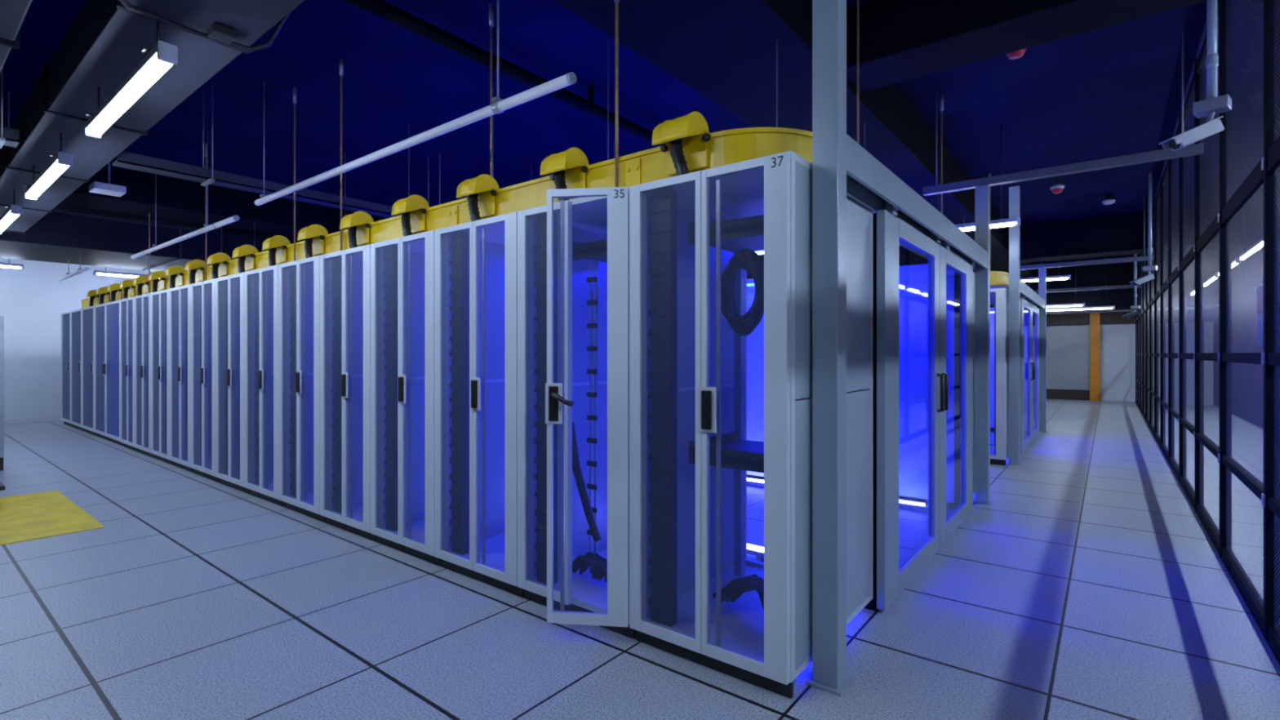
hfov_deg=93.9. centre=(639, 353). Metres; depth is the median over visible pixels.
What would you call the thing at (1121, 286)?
rail
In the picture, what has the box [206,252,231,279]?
chute
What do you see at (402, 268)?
rack
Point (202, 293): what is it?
rack
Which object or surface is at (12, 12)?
air duct
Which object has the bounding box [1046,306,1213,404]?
wall
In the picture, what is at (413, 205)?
hood
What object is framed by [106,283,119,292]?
hood
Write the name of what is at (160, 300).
rack
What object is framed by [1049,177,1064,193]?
fire alarm
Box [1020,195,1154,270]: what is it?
rail
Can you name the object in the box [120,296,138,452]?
rack
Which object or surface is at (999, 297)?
rack
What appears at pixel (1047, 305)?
diffuser
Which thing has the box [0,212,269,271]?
ceiling beam
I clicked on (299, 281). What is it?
rack
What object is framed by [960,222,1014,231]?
diffuser
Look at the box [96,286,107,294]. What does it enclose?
hood
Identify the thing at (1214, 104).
security camera
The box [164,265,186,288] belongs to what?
chute
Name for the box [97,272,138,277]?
diffuser
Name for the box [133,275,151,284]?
hood
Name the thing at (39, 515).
floor mat
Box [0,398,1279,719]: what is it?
floor
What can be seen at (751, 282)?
batten
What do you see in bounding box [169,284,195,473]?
rack
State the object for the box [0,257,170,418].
wall
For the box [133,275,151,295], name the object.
chute
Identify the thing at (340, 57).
hanging rod
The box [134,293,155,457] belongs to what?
rack
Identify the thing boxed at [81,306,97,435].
rack
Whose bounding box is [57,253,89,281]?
tube
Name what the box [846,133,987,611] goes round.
sliding door
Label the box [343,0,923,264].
ceiling beam
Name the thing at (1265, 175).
glass wall
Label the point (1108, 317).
trim
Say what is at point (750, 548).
diffuser
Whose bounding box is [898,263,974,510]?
rack
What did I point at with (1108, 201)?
smoke detector
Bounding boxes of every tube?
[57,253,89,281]
[130,131,239,258]
[253,0,577,205]
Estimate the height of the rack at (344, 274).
2.220 m
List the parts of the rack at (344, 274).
door, handle, handle plate, door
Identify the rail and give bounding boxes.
[922,26,1204,195]
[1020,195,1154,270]
[1035,261,1141,293]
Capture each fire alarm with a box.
[1006,48,1026,59]
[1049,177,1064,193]
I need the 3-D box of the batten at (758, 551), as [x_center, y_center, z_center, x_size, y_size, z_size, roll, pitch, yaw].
[-0.174,1.343,4.737,2.704,0.115,0.064,0,0,38]
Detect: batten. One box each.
[344,151,345,229]
[492,88,493,177]
[607,38,777,252]
[720,109,865,286]
[746,477,928,511]
[746,543,764,562]
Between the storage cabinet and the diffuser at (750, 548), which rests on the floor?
the storage cabinet
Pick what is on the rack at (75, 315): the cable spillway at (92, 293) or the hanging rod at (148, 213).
the cable spillway at (92, 293)
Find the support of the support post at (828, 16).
on the floor
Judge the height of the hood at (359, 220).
0.147 m
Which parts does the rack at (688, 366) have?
door, panel, panel, handle, handle plate, mounting rail, door, panel, panel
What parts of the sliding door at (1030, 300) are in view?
pull handle, glass pane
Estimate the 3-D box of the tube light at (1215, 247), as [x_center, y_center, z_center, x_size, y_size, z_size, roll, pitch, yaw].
[11.409,-2.009,11.958,0.060,1.182,1.960,0,0,38]
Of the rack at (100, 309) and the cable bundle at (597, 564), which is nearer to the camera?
the cable bundle at (597, 564)
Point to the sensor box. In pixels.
(108, 188)
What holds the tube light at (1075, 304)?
hanging from the ceiling
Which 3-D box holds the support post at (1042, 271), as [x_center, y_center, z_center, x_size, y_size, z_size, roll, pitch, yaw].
[7.224,-0.065,10.728,0.150,2.930,0.150,0,0,38]
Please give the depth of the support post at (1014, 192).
7.51 m
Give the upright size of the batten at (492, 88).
1.905 m
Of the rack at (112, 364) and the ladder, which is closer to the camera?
the ladder
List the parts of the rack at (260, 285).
door, handle, handle plate, door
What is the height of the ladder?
1.836 m
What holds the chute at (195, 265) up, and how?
on the rack at (180, 296)
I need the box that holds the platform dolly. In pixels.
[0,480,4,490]
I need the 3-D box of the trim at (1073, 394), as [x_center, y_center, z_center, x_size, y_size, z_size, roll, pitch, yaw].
[12.309,1.250,18.874,3.080,0.300,0.095,0,0,38]
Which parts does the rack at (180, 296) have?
door, handle, handle plate, door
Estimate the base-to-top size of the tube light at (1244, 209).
1.182 m
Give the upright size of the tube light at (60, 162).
0.282 m
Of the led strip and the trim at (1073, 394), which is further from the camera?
the trim at (1073, 394)
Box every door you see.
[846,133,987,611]
[1020,280,1044,453]
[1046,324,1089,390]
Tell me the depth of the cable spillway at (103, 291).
10.51 m
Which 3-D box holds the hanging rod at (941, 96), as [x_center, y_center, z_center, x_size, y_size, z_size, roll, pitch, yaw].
[3.034,-1.710,6.008,0.036,1.780,0.032,0,0,38]
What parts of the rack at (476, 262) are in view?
door, handle, handle plate, panel, panel, door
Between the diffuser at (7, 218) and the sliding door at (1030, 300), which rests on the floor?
the sliding door at (1030, 300)
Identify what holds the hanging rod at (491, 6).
hanging from the ceiling
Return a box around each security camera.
[1121,253,1140,318]
[1129,172,1157,285]
[1158,0,1231,151]
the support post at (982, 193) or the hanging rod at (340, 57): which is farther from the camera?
the support post at (982, 193)
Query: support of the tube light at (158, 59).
hanging from the air duct at (103, 44)
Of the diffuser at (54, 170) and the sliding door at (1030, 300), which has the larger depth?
the sliding door at (1030, 300)
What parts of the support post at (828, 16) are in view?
plate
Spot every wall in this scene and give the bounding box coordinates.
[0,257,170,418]
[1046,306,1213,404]
[1134,0,1279,662]
[1213,244,1263,429]
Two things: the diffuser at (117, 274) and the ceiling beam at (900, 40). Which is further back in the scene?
the diffuser at (117, 274)
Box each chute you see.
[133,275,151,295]
[148,270,168,292]
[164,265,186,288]
[184,259,207,284]
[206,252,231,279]
[231,244,258,273]
[262,235,290,266]
[297,224,328,257]
[339,210,373,248]
[391,194,429,236]
[456,173,498,222]
[539,146,588,201]
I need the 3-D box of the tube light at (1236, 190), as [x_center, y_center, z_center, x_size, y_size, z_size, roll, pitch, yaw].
[9.990,-2.009,10.148,0.060,1.182,1.960,0,0,38]
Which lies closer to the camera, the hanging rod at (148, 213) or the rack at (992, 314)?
the hanging rod at (148, 213)
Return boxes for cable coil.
[720,248,764,336]
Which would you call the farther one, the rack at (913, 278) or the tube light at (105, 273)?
the tube light at (105, 273)
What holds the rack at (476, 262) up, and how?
on the floor
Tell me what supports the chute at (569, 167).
on the rack at (553, 287)
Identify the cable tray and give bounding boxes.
[0,67,439,217]
[80,127,928,308]
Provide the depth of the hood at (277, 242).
5.95 m
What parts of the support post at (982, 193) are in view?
plate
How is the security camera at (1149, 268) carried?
hanging from the ceiling
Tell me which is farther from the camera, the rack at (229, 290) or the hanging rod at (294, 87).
the rack at (229, 290)
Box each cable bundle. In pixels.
[572,422,601,542]
[572,551,607,582]
[712,573,764,610]
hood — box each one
[86,289,100,297]
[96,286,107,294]
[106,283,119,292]
[119,279,137,288]
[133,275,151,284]
[148,270,168,280]
[164,265,186,276]
[184,259,207,271]
[206,252,231,265]
[231,244,258,258]
[262,235,290,250]
[297,224,328,240]
[339,210,373,229]
[391,194,429,215]
[456,173,498,198]
[539,146,588,175]
[651,111,709,145]
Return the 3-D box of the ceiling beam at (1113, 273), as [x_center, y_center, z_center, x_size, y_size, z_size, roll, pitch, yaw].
[12.539,-1.910,16.600,5.250,1.380,0.400,0,0,38]
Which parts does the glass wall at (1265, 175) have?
fence post, fence post, panel, panel, fence post, panel, fence post, panel, panel, panel, panel, fence post, panel, panel, panel, panel, fence post, panel, panel, panel, panel, fence post, panel, panel, panel, panel, fence post, panel, panel, panel, panel, fence post, panel, panel, panel, panel, fence rail, fence post, panel, panel, panel, panel, fence post, fence rail, fence rail, fence rail, fence rail, panel, panel, panel, panel, fence post, panel, panel, panel, panel, fence post, panel, panel, panel, panel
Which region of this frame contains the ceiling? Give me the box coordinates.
[0,0,1263,279]
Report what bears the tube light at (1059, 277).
hanging from the ceiling beam at (1121, 233)
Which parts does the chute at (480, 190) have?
clamp knob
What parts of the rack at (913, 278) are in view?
panel, panel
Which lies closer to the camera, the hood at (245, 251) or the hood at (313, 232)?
the hood at (313, 232)
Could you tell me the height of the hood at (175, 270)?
0.147 m
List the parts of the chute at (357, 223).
clamp knob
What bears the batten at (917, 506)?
on the floor
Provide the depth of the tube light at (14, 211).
6.22 m
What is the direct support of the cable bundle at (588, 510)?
in the rack at (553, 287)
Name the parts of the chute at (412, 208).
clamp knob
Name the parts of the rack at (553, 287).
door, handle plate, mounting rail, handle, panel, panel, door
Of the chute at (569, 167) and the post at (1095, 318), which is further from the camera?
the post at (1095, 318)
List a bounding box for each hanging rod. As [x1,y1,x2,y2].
[148,213,150,293]
[204,143,206,280]
[221,226,222,252]
[293,86,296,261]
[339,56,342,250]
[488,3,493,176]
[613,0,619,186]
[857,0,858,143]
[939,94,943,213]
[988,173,991,271]
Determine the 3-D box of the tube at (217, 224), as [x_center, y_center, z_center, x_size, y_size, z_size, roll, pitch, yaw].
[-6.007,-2.013,7.735,4.240,1.173,0.068,0,0,38]
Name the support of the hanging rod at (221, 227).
hanging from the ceiling
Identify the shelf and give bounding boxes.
[573,239,607,262]
[688,214,764,253]
[688,431,764,472]
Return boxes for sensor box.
[88,161,126,196]
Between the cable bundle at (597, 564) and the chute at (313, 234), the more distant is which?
the chute at (313, 234)
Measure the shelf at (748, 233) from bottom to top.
0.110 m
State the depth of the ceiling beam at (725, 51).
4.46 m
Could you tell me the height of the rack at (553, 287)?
2.220 m
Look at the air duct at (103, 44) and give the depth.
3.79 m
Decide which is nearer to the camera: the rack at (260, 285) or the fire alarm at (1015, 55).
the fire alarm at (1015, 55)
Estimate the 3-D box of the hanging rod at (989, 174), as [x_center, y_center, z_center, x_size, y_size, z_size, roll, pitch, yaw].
[5.046,-1.710,8.624,0.036,1.780,0.032,0,0,38]
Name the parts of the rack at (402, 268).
door, handle, handle plate, panel, panel, door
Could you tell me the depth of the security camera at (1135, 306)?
13.23 m
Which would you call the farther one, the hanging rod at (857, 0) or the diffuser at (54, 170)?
the diffuser at (54, 170)
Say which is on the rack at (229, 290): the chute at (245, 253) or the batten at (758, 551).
the chute at (245, 253)
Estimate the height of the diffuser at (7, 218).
0.035 m
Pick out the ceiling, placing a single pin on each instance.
(1113, 91)
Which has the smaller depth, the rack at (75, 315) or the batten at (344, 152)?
the batten at (344, 152)
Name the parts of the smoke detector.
stem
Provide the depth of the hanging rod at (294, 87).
5.82 m
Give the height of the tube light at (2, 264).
1.052 m
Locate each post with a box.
[805,0,853,696]
[973,184,992,505]
[1006,186,1022,466]
[1038,267,1047,432]
[1089,312,1100,400]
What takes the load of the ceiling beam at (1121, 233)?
attached to the ceiling
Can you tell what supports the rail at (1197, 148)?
hanging from the ceiling
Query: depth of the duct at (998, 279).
7.90 m
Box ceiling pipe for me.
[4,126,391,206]
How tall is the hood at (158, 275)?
0.147 m
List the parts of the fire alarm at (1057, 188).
stem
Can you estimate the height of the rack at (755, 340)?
2.220 m
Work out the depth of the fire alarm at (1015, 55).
4.78 m
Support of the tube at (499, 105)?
hanging from the ceiling
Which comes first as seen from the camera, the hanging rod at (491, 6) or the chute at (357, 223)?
the hanging rod at (491, 6)
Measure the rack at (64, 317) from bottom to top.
2.220 m
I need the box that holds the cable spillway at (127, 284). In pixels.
[119,279,137,298]
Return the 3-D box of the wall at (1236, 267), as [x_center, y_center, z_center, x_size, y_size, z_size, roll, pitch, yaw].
[7.865,-0.600,6.223,0.200,4.000,25.500,0,0,38]
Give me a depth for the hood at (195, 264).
7.47 m
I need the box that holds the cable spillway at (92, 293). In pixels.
[86,289,100,306]
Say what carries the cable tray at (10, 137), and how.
hanging from the ceiling
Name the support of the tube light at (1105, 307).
hanging from the ceiling
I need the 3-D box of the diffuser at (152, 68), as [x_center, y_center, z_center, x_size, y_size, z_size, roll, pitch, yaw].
[-2.941,-1.442,3.412,1.560,0.035,0.064,0,0,38]
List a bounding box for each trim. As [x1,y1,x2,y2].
[1046,308,1213,325]
[1046,388,1089,399]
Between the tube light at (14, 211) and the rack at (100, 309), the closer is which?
the tube light at (14, 211)
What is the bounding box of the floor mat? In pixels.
[0,489,105,545]
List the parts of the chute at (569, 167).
clamp knob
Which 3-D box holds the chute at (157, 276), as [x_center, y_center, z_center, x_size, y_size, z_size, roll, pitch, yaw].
[-6.894,-0.998,8.544,0.293,0.359,0.199,0,0,38]
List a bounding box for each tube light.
[0,189,22,234]
[0,258,23,269]
[24,132,72,199]
[84,21,177,138]
[93,266,148,277]
[937,122,1020,231]
[993,255,1071,282]
[1028,281,1115,311]
[1046,258,1084,307]
[1204,247,1218,286]
[1217,190,1239,274]
[1239,208,1263,260]
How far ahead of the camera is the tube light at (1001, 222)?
6.72 m
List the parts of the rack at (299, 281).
door, handle, handle plate, door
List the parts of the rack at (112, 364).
handle plate, door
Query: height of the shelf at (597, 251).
0.110 m
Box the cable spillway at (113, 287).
[106,283,123,302]
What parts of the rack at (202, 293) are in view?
door, handle, handle plate, door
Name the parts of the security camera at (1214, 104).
swivel arm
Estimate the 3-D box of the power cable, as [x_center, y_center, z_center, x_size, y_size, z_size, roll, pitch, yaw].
[-2.038,-2.112,3.194,0.278,0.933,1.332,0,0,42]
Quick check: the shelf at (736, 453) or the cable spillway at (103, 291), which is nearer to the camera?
the shelf at (736, 453)
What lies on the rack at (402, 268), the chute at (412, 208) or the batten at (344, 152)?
the chute at (412, 208)
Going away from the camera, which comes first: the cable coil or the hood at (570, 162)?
the cable coil
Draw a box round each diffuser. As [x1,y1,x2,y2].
[0,212,19,233]
[0,265,19,268]
[26,161,69,198]
[88,55,172,135]
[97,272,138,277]
[746,543,764,552]
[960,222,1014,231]
[1022,277,1067,282]
[1046,304,1082,307]
[1046,307,1112,311]
[1240,241,1263,257]
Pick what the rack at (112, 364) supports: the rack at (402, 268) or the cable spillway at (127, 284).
the cable spillway at (127, 284)
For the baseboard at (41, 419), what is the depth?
12.19 m
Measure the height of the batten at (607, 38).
1.905 m
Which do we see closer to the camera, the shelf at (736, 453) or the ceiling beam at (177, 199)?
the shelf at (736, 453)
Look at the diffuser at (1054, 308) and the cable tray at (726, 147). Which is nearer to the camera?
the cable tray at (726, 147)
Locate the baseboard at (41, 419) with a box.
[4,415,60,423]
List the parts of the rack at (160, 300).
door, handle, handle plate, door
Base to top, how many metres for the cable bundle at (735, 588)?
0.129 m
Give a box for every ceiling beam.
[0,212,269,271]
[58,160,387,238]
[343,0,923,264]
[554,0,1036,278]
[846,0,1206,92]
[990,248,1218,311]
[1007,197,1263,262]
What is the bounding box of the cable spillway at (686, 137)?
[651,111,711,175]
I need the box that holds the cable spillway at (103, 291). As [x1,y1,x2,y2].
[96,286,111,304]
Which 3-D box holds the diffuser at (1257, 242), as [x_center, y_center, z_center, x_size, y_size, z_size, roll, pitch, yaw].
[8.571,-1.442,8.338,0.048,0.035,1.860,0,0,38]
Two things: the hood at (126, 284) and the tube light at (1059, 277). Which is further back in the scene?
the tube light at (1059, 277)
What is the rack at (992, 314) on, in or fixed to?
on the floor
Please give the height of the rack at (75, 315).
2.220 m
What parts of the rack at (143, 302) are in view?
door, handle, door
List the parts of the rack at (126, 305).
door, handle, door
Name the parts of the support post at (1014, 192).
plate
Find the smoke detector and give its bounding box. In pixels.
[1102,194,1115,204]
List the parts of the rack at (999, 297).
mounting rail, panel, panel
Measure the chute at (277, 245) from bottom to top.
0.359 m
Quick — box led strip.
[793,612,859,680]
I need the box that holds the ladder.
[586,261,598,573]
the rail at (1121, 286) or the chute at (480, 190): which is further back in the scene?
the rail at (1121, 286)
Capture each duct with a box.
[0,0,31,72]
[0,0,304,233]
[990,271,1008,289]
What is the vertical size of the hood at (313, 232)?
0.147 m
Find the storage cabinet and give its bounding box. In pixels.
[0,315,4,471]
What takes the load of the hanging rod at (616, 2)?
hanging from the ceiling beam at (725, 51)
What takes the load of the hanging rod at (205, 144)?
hanging from the ceiling
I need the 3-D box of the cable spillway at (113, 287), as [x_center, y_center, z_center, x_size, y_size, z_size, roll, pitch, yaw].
[-8.830,-0.998,10.062,0.293,0.359,0.199,0,0,38]
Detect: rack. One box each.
[60,311,73,426]
[70,308,84,431]
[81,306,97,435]
[93,303,109,440]
[103,300,124,445]
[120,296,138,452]
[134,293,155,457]
[151,288,173,465]
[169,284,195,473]
[191,278,220,482]
[215,272,249,493]
[244,264,284,506]
[278,255,325,522]
[320,244,376,541]
[370,230,440,565]
[434,211,524,596]
[517,186,635,639]
[629,150,873,698]
[746,278,764,476]
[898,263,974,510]
[990,288,1008,465]
[990,307,1026,434]
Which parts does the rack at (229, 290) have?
door, handle, handle plate, door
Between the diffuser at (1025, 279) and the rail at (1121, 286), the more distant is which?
the rail at (1121, 286)
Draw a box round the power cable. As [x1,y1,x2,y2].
[119,0,291,52]
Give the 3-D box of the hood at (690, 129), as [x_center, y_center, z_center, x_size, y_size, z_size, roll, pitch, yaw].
[0.190,-1.104,2.990,0.244,0.147,0.199,0,0,38]
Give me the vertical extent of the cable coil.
0.441 m
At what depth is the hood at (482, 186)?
3.94 m
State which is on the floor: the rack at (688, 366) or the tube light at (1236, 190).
the rack at (688, 366)
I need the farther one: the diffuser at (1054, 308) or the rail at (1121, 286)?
the diffuser at (1054, 308)
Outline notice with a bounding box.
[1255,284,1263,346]
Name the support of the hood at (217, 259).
attached to the chute at (220, 260)
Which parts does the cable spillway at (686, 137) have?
clamp knob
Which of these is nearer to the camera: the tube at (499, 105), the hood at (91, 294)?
the tube at (499, 105)
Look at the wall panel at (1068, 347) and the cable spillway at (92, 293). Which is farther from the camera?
the wall panel at (1068, 347)

